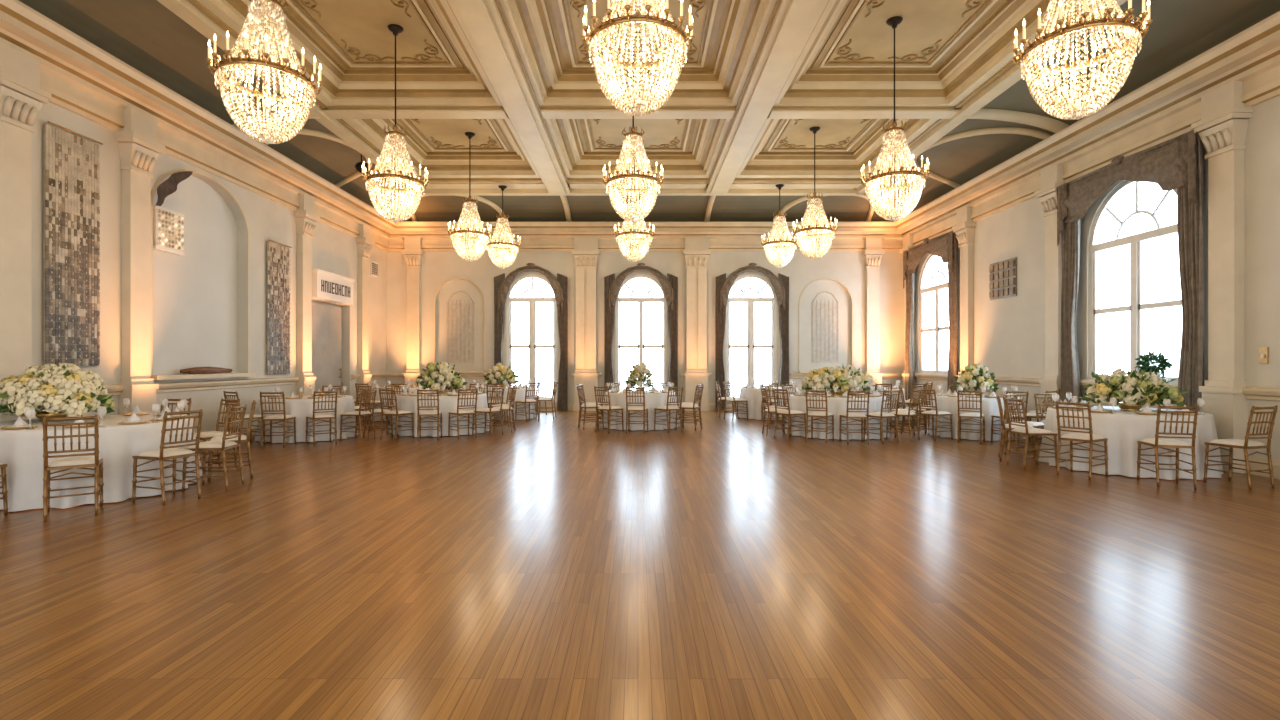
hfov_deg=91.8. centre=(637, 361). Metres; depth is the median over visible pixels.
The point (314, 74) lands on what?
candle
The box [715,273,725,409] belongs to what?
drape
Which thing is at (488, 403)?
dining chair
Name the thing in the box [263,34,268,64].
candle
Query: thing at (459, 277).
trim
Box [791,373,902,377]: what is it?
trim
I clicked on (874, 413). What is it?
cushion
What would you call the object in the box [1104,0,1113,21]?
candle
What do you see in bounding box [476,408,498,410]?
cushion
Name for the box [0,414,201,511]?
round table
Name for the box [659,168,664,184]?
candle
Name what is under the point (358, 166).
spotlight
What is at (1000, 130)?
trim
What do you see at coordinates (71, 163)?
wall panel
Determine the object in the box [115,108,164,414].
pilaster
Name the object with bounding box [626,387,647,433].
dining chair
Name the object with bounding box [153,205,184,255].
wall panel
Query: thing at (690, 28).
candle
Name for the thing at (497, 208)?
trim
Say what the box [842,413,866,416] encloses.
cushion
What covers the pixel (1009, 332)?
wall
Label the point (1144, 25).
candle
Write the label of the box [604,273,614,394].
drape
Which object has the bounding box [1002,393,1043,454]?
dining chair
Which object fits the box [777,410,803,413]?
cushion
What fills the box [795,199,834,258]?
basket
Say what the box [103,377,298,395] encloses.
trim
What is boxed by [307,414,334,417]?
cushion
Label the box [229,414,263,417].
cushion
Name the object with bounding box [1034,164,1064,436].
trim
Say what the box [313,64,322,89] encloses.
candle
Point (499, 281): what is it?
drape
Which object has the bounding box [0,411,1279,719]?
floor
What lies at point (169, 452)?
cushion
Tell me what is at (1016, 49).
candle
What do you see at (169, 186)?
swag
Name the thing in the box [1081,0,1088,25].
candle
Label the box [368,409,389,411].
cushion
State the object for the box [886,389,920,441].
dining chair
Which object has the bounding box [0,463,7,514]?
dining chair
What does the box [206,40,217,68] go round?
candle
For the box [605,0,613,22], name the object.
candle
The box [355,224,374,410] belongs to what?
trim
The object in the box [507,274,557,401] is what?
window
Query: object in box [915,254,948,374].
window
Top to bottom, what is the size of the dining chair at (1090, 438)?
0.923 m
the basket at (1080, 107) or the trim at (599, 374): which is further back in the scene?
the trim at (599, 374)
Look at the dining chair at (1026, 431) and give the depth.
8.19 m
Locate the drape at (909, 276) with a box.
[905,272,914,406]
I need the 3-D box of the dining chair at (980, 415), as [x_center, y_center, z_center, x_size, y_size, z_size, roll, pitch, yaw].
[5.793,0.940,10.795,0.415,0.923,0.496,0,0,33]
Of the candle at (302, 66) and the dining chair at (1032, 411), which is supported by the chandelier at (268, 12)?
the candle at (302, 66)
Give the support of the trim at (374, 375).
attached to the wall at (200, 296)
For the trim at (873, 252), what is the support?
attached to the wall at (437, 267)
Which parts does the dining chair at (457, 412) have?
leg, leg, seat, backrest, leg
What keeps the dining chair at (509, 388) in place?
on the floor
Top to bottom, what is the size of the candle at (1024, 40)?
0.247 m
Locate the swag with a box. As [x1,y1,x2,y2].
[156,171,192,205]
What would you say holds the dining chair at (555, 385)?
on the floor
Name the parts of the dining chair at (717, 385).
backrest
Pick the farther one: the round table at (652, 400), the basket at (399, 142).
the round table at (652, 400)
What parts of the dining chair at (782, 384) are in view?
backrest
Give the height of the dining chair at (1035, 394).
0.923 m
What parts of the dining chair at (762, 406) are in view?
backrest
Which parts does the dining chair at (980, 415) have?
leg, backrest, seat, leg, leg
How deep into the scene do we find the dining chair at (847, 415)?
10.55 m
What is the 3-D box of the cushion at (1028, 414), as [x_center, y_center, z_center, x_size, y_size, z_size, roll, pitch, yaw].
[6.934,0.911,10.810,0.376,0.042,0.380,0,0,-31]
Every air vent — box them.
[370,260,377,276]
[989,257,1016,299]
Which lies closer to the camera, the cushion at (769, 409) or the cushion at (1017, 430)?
the cushion at (1017, 430)
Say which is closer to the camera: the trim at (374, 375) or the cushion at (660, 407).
the cushion at (660, 407)
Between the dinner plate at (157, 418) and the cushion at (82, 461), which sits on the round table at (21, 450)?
the dinner plate at (157, 418)
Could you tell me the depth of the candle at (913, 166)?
8.32 m
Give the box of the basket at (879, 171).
[864,131,925,220]
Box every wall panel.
[43,121,102,365]
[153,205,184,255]
[267,240,291,374]
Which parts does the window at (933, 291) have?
glass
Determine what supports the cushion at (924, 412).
on the dining chair at (936, 413)
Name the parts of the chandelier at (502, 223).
crown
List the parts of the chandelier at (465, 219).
rod, crown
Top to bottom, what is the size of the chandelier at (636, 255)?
2.640 m
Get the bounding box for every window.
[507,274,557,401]
[615,274,666,390]
[726,274,776,401]
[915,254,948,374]
[1080,180,1181,384]
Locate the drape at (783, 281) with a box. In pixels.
[778,273,788,386]
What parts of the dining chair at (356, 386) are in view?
backrest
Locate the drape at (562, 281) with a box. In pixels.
[557,273,567,409]
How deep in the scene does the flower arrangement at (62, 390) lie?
6.58 m
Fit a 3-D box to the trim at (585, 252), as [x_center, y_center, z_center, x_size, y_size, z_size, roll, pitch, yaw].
[-1.490,-1.075,17.770,0.800,4.950,0.260,0,0,0]
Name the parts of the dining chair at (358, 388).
backrest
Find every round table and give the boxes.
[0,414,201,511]
[255,395,358,442]
[367,387,432,420]
[389,392,489,436]
[471,387,535,420]
[601,390,679,430]
[738,387,797,419]
[785,393,890,439]
[844,387,907,421]
[928,395,1025,440]
[1038,406,1223,479]
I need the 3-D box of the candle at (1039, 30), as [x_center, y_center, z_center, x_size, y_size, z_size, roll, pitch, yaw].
[3.139,-2.627,4.828,0.091,0.247,0.050,0,0,-20]
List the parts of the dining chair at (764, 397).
leg, backrest, leg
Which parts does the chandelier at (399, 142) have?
crown, rod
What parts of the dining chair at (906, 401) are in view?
backrest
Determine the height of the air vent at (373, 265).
0.400 m
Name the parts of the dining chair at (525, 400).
backrest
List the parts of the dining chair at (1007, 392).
leg, seat, backrest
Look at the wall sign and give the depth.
14.51 m
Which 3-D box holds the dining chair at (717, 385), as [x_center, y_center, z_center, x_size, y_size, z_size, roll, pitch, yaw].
[2.208,0.940,15.617,0.496,0.923,0.415,0,0,-3]
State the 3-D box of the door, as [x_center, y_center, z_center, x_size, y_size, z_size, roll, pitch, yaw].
[-7.439,-0.010,14.675,0.182,2.820,1.840,0,0,0]
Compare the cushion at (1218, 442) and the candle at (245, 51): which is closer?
the candle at (245, 51)
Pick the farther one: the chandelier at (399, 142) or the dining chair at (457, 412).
the dining chair at (457, 412)
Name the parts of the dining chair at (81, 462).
leg, leg, backrest, seat, leg, leg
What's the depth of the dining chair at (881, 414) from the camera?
10.72 m
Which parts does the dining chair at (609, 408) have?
leg, backrest, leg, seat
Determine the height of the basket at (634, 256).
1.208 m
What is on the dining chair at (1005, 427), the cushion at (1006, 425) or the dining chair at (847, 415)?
the cushion at (1006, 425)
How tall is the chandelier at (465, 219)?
2.720 m
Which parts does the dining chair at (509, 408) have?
leg, backrest, leg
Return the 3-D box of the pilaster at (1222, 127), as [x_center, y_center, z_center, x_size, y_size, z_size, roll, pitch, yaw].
[7.570,-1.075,8.050,0.260,4.950,0.580,0,0,0]
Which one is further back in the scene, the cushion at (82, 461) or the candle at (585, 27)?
the cushion at (82, 461)
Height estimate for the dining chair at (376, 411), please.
0.923 m
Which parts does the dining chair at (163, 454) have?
leg, leg, seat, leg, backrest, leg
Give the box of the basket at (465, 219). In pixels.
[450,203,488,261]
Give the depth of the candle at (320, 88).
5.92 m
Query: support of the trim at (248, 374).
attached to the wall at (200, 296)
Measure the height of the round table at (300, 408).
0.757 m
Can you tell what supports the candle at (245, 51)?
on the chandelier at (268, 12)
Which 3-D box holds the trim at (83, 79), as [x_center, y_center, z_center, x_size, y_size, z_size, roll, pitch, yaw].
[0.225,-3.570,8.200,14.950,0.740,19.400,0,0,0]
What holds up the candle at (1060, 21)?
on the chandelier at (1080, 107)
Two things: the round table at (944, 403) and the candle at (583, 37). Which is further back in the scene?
the round table at (944, 403)
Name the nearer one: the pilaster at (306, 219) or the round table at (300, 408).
the round table at (300, 408)
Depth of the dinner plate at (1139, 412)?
7.54 m
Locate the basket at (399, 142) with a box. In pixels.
[365,135,424,221]
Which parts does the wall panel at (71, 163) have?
hanging rail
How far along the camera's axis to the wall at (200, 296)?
10.63 m
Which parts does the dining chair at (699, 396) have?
seat, backrest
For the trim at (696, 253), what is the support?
attached to the wall at (437, 267)
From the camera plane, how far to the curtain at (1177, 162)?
8.72 m
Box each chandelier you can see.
[206,0,322,144]
[361,24,428,222]
[447,132,491,261]
[486,185,520,268]
[581,0,694,115]
[602,30,664,222]
[613,153,654,262]
[761,184,796,267]
[792,127,837,259]
[860,16,929,221]
[1012,0,1152,119]
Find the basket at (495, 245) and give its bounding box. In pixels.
[486,219,518,267]
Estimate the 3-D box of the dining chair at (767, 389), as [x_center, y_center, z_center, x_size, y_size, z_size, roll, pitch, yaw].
[2.810,0.940,12.661,0.496,0.923,0.415,0,0,34]
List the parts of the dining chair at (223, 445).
leg, leg, seat, leg, backrest, leg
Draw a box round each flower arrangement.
[0,363,114,421]
[415,362,467,393]
[483,362,520,387]
[624,362,655,391]
[798,365,872,395]
[954,363,998,395]
[1079,368,1188,410]
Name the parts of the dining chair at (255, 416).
backrest, seat, leg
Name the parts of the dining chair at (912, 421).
backrest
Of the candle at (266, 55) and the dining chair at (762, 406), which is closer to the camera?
the candle at (266, 55)
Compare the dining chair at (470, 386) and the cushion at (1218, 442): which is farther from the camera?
the dining chair at (470, 386)
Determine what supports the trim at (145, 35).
attached to the wall at (200, 296)
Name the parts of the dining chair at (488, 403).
backrest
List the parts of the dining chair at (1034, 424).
leg, backrest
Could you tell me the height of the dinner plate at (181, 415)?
0.030 m
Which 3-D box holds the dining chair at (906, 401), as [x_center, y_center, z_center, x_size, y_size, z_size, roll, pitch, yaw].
[6.329,0.940,14.327,0.415,0.923,0.496,0,0,-28]
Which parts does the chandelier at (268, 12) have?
crown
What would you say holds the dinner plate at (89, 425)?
on the round table at (21, 450)
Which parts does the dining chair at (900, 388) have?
backrest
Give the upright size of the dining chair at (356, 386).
0.923 m
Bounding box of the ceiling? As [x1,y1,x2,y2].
[157,0,1126,195]
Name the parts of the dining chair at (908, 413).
leg, seat, leg, backrest, leg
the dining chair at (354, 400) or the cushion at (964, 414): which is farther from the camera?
the dining chair at (354, 400)
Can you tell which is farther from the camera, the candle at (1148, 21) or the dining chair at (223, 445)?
the dining chair at (223, 445)
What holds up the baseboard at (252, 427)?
attached to the wall at (200, 296)
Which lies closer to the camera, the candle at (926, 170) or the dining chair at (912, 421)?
the candle at (926, 170)
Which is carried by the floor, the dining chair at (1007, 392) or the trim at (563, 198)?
the dining chair at (1007, 392)
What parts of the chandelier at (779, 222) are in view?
crown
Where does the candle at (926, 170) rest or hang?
on the chandelier at (895, 134)
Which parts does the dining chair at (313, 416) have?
leg, leg, seat, backrest, leg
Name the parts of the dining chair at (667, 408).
leg, seat, leg, backrest, leg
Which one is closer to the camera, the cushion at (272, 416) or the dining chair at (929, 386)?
the cushion at (272, 416)
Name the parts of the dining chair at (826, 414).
leg, leg, backrest, seat, leg, leg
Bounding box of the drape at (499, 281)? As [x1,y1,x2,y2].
[494,273,504,385]
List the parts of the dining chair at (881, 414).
leg, seat, leg, backrest, leg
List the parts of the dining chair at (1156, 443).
leg, leg, seat, backrest, leg, leg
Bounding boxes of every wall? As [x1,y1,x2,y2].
[32,102,386,432]
[387,251,904,402]
[915,95,1279,459]
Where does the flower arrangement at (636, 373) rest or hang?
on the round table at (652, 400)
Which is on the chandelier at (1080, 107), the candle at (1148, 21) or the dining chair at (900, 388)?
the candle at (1148, 21)
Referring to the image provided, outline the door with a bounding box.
[312,300,341,394]
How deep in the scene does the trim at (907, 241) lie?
17.22 m
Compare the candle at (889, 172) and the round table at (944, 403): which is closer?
the candle at (889, 172)
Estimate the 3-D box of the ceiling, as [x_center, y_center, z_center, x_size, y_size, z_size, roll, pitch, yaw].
[0.050,-4.541,7.260,11.540,0.572,17.520,0,0,0]
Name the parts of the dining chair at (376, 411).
backrest, leg, leg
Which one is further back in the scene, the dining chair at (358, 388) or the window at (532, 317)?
the window at (532, 317)
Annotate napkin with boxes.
[13,416,27,426]
[73,415,83,422]
[126,412,140,421]
[132,405,141,412]
[160,406,170,413]
[1095,404,1104,410]
[1141,405,1152,412]
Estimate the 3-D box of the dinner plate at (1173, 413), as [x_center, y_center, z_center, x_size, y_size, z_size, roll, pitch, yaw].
[6.682,0.628,7.574,0.260,0.030,0.260,0,0,-17]
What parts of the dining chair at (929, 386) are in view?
backrest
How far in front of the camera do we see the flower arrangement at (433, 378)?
12.25 m
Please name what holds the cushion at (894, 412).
on the dining chair at (908, 413)
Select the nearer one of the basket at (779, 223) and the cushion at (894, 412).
the cushion at (894, 412)
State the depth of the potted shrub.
9.04 m
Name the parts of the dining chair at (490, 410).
seat, leg, backrest, leg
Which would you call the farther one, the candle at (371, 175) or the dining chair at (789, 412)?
the dining chair at (789, 412)
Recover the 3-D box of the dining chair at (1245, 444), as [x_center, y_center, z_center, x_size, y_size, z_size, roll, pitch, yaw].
[6.841,0.940,7.035,0.415,0.923,0.496,0,0,-13]
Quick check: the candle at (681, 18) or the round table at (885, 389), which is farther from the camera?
the round table at (885, 389)
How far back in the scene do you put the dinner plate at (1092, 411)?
7.82 m
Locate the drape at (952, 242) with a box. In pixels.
[947,233,957,392]
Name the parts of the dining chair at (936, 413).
leg, backrest, leg, seat, leg, leg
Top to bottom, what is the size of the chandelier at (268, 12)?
2.840 m
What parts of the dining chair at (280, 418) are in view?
leg, leg, backrest, seat, leg, leg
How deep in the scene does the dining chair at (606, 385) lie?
14.56 m
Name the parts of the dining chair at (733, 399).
backrest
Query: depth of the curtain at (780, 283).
17.73 m
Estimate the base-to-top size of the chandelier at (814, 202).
2.720 m
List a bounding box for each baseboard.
[199,424,256,441]
[534,403,736,410]
[927,410,1279,478]
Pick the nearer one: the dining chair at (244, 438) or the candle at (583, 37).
the candle at (583, 37)
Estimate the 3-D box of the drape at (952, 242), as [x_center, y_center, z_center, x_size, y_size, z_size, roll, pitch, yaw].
[7.550,-0.885,14.881,0.114,4.370,0.380,0,0,0]
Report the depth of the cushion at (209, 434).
7.78 m
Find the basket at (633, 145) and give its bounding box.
[606,137,659,221]
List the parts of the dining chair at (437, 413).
leg, leg, backrest, seat, leg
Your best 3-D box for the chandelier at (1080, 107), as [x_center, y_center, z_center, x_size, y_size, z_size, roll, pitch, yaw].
[3.530,-3.380,4.970,0.908,2.880,0.922,0,0,-10]
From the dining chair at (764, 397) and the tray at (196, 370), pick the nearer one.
the tray at (196, 370)
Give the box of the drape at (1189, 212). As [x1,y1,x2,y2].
[1177,132,1203,411]
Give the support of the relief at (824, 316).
attached to the wall at (437, 267)
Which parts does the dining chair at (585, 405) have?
backrest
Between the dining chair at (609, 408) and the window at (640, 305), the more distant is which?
the window at (640, 305)
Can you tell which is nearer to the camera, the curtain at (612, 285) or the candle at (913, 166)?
the candle at (913, 166)
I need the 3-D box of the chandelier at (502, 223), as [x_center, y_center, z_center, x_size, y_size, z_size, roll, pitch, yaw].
[-3.360,-3.330,15.400,0.922,2.060,0.908,0,0,-40]
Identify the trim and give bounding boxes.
[0,0,1279,250]
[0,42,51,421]
[19,0,1279,221]
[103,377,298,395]
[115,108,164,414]
[151,169,255,379]
[232,109,320,130]
[255,127,372,186]
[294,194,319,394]
[351,373,388,380]
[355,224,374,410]
[387,373,486,377]
[401,238,424,385]
[410,196,505,221]
[434,277,484,372]
[560,196,571,221]
[571,373,601,377]
[572,238,599,410]
[681,373,711,377]
[682,238,710,410]
[704,196,715,221]
[780,194,873,221]
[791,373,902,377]
[799,277,853,372]
[862,238,884,385]
[899,234,915,406]
[911,127,1051,187]
[914,373,1279,400]
[952,207,975,392]
[961,108,1069,132]
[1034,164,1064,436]
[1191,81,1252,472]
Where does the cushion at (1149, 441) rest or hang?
on the dining chair at (1156, 443)
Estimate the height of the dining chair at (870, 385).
0.923 m
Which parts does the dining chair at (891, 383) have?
backrest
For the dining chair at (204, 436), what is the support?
on the floor
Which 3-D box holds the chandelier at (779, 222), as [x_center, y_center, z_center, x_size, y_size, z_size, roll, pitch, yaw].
[3.500,-3.340,15.300,0.908,2.040,0.922,0,0,10]
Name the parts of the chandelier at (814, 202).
rod, crown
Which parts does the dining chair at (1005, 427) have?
leg, backrest, leg, leg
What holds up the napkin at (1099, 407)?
on the dinner plate at (1092, 411)
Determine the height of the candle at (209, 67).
0.247 m
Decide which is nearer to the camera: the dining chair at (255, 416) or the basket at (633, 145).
the basket at (633, 145)
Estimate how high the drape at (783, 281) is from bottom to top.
3.930 m
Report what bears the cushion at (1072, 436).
on the dining chair at (1090, 438)
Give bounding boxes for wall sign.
[312,269,354,304]
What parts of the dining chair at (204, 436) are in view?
seat, backrest, leg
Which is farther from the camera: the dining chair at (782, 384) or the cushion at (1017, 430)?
the dining chair at (782, 384)
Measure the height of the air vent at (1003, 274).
0.780 m
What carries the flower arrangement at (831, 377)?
on the round table at (836, 405)
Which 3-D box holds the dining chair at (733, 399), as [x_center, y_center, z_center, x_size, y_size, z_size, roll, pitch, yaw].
[2.361,0.940,15.082,0.496,0.923,0.415,0,0,-29]
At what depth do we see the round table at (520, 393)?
14.92 m
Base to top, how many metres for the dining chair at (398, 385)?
0.923 m
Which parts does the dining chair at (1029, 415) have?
backrest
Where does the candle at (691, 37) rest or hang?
on the chandelier at (638, 102)
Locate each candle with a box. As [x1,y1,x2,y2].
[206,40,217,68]
[208,48,213,74]
[211,34,222,63]
[224,31,233,61]
[242,31,248,61]
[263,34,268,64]
[283,40,289,68]
[297,48,305,75]
[308,56,317,82]
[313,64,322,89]
[316,72,321,94]
[362,162,367,178]
[367,159,372,176]
[376,158,380,175]
[387,158,390,175]
[416,164,421,181]
[581,17,588,45]
[583,5,592,37]
[591,0,600,28]
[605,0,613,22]
[624,0,630,18]
[645,0,651,18]
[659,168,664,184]
[662,0,669,22]
[675,0,684,28]
[682,5,692,37]
[686,16,694,45]
[888,156,891,173]
[900,155,903,172]
[910,154,914,172]
[918,156,923,173]
[923,158,928,175]
[1012,29,1024,57]
[1012,40,1020,64]
[1020,19,1031,49]
[1036,8,1044,40]
[1056,0,1064,31]
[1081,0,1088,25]
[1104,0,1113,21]
[1122,0,1134,21]
[1134,0,1147,25]
[1139,0,1152,31]
[1139,17,1148,39]
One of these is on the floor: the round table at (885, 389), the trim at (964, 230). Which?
the round table at (885, 389)
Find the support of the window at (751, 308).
in the wall at (437, 267)
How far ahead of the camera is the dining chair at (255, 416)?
10.39 m
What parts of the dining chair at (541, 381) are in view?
backrest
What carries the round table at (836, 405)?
on the floor
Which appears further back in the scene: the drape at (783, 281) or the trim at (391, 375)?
the trim at (391, 375)
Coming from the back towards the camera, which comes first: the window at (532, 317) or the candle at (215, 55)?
the window at (532, 317)
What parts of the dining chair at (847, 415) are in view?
leg, leg, seat, backrest, leg, leg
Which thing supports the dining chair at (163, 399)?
on the floor
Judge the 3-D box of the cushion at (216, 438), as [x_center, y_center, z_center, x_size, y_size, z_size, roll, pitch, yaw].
[-4.942,0.911,7.499,0.380,0.042,0.376,0,0,-33]
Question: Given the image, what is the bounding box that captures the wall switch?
[1259,347,1268,363]
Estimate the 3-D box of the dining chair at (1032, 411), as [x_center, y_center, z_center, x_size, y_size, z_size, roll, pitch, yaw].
[7.373,0.940,11.284,0.496,0.923,0.415,0,0,26]
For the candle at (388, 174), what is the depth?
8.52 m
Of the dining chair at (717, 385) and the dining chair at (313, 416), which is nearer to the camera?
the dining chair at (313, 416)
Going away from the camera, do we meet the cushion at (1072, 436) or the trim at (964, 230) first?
the cushion at (1072, 436)
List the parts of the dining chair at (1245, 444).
leg, leg, seat, leg, backrest, leg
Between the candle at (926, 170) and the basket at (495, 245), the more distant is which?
the basket at (495, 245)
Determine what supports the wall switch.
attached to the wall at (1009, 332)
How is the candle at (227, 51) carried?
on the chandelier at (268, 12)
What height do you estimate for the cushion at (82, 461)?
0.042 m
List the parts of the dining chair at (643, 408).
leg, leg, backrest, leg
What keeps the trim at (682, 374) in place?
attached to the wall at (437, 267)
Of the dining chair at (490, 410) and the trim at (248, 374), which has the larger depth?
the dining chair at (490, 410)
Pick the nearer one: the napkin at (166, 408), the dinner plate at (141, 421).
the dinner plate at (141, 421)
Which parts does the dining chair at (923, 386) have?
backrest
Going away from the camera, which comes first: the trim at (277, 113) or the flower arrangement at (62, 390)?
the flower arrangement at (62, 390)
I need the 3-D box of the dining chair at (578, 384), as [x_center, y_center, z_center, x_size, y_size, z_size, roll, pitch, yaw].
[-1.047,0.940,13.592,0.496,0.923,0.415,0,0,11]
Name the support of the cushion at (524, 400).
on the dining chair at (525, 400)
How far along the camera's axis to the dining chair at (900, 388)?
12.12 m
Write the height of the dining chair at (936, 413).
0.923 m
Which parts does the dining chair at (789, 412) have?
leg, backrest, leg, seat, leg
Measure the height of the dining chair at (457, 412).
0.923 m
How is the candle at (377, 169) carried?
on the chandelier at (399, 142)
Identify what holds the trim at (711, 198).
attached to the wall at (437, 267)
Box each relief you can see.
[447,291,473,362]
[811,292,838,362]
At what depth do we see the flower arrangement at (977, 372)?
11.57 m
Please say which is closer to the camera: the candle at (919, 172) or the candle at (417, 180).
the candle at (919, 172)
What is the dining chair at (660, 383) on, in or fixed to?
on the floor
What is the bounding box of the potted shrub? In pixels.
[1134,351,1173,377]
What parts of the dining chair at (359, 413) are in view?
leg, leg, seat, leg, backrest, leg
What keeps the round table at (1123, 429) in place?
on the floor
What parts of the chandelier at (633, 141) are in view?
rod, crown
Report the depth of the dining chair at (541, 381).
16.36 m
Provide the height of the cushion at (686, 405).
0.042 m
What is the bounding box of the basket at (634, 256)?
[616,234,651,261]
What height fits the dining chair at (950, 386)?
0.923 m
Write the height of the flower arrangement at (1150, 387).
0.572 m
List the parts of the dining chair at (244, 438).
leg, leg, backrest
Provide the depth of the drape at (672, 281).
17.74 m
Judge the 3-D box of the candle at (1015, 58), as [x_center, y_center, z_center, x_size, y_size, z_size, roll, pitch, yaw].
[3.212,-2.627,5.237,0.091,0.247,0.050,0,0,40]
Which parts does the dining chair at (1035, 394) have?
backrest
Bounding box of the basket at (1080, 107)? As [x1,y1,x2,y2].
[1020,25,1141,119]
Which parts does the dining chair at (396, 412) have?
leg, backrest, leg, seat, leg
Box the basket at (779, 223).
[763,217,795,266]
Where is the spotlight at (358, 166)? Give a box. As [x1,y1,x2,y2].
[355,154,367,173]
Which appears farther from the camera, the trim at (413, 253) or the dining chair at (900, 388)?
the trim at (413, 253)
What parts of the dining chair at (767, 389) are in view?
backrest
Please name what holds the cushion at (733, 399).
on the dining chair at (733, 399)
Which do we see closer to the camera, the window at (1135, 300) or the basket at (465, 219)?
the window at (1135, 300)
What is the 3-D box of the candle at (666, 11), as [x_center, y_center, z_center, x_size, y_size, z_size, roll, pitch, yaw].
[0.208,-2.667,4.640,0.050,0.247,0.091,0,0,-30]
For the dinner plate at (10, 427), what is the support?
on the round table at (21, 450)
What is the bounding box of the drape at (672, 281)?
[667,273,677,405]
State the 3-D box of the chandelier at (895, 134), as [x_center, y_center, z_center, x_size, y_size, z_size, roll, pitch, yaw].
[3.620,-3.400,8.750,0.908,2.840,0.922,0,0,-10]
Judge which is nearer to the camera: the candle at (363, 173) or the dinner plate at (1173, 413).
the dinner plate at (1173, 413)
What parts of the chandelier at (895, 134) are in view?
rod, crown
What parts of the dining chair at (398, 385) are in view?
backrest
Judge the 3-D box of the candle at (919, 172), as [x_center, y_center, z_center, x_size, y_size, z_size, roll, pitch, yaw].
[3.828,-2.667,8.390,0.050,0.247,0.091,0,0,-30]
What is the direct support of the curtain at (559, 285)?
hanging from the window at (532, 317)
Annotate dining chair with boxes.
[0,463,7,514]
[42,414,103,520]
[132,409,202,505]
[160,398,191,414]
[182,404,246,491]
[195,398,239,469]
[207,400,256,481]
[223,391,265,443]
[260,391,295,447]
[305,390,337,445]
[322,385,340,393]
[340,388,376,440]
[341,382,364,419]
[354,385,371,430]
[355,383,382,423]
[362,387,392,437]
[379,389,413,439]
[385,384,400,421]
[391,383,408,409]
[417,389,442,440]
[448,388,477,439]
[469,383,484,392]
[472,387,504,436]
[486,383,505,420]
[488,384,515,428]
[489,386,516,432]
[515,382,539,421]
[533,380,547,414]
[536,381,557,418]
[577,385,603,429]
[578,384,601,426]
[594,386,623,432]
[605,382,619,391]
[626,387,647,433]
[654,386,682,432]
[660,383,673,390]
[675,385,703,430]
[678,384,702,426]
[715,381,736,417]
[723,382,747,420]
[760,387,789,435]
[761,383,778,421]
[761,385,787,429]
[773,388,805,439]
[782,384,795,420]
[805,389,833,442]
[839,390,869,444]
[861,385,877,393]
[863,390,899,443]
[875,383,891,411]
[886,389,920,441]
[890,387,920,436]
[897,383,925,421]
[899,386,926,434]
[908,382,932,416]
[911,385,931,431]
[917,388,952,440]
[949,385,964,393]
[957,390,984,443]
[991,391,1028,441]
[996,395,1035,460]
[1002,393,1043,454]
[1004,397,1057,468]
[1017,390,1056,439]
[1027,389,1059,436]
[1034,393,1056,442]
[1056,401,1107,479]
[1137,405,1197,488]
[1203,405,1277,489]
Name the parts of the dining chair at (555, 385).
backrest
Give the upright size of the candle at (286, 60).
0.247 m
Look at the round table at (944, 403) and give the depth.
11.15 m
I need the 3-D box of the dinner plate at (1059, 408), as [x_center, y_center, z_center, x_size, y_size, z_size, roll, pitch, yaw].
[5.775,0.628,8.271,0.260,0.030,0.260,0,0,2]
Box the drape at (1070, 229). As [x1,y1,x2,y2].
[1060,219,1080,402]
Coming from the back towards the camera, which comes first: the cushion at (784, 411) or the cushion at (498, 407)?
the cushion at (498, 407)
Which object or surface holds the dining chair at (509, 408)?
on the floor
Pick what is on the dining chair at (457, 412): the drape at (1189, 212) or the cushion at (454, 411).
the cushion at (454, 411)
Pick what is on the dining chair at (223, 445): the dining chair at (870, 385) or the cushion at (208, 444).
the cushion at (208, 444)
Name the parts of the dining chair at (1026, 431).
leg, backrest, leg, seat, leg, leg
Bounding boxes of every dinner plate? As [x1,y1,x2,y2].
[1,425,36,429]
[64,424,93,427]
[118,420,148,424]
[124,412,150,415]
[150,417,176,420]
[170,414,189,416]
[1059,408,1081,410]
[1091,410,1111,412]
[1135,411,1156,414]
[1173,413,1193,414]
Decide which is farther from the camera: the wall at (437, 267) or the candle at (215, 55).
the wall at (437, 267)
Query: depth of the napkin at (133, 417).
6.46 m
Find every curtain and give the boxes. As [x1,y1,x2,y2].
[494,263,567,409]
[604,263,677,405]
[715,263,788,409]
[903,231,957,406]
[1057,130,1203,411]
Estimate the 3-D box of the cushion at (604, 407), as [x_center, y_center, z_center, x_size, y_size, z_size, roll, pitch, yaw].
[-0.571,0.911,12.461,0.376,0.042,0.380,0,0,37]
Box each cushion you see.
[48,456,100,466]
[135,448,194,456]
[187,441,236,447]
[195,431,227,437]
[210,435,246,440]
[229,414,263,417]
[263,415,293,418]
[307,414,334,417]
[343,411,370,414]
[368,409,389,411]
[383,410,412,413]
[419,411,440,413]
[451,410,474,412]
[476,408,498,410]
[493,406,511,408]
[518,399,535,401]
[581,404,602,406]
[598,406,620,408]
[628,407,646,409]
[657,406,678,408]
[678,404,698,407]
[679,402,697,404]
[727,398,746,400]
[765,408,785,410]
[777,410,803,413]
[808,412,832,415]
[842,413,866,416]
[866,412,894,415]
[890,411,914,414]
[893,409,915,411]
[921,411,950,413]
[960,412,982,416]
[1005,424,1033,427]
[1011,421,1043,425]
[1011,428,1054,432]
[1021,413,1045,415]
[1061,433,1104,439]
[1141,438,1190,445]
[1209,439,1266,445]
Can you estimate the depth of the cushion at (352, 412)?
11.06 m
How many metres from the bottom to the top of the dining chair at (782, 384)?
0.923 m
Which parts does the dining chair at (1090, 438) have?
leg, leg, backrest, seat, leg, leg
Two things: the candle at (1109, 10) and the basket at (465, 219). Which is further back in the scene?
the basket at (465, 219)
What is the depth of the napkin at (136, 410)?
7.49 m
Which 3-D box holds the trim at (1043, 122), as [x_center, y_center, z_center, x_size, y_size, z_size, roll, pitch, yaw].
[6.757,-4.176,10.900,2.119,0.688,0.240,0,0,0]
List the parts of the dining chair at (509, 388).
backrest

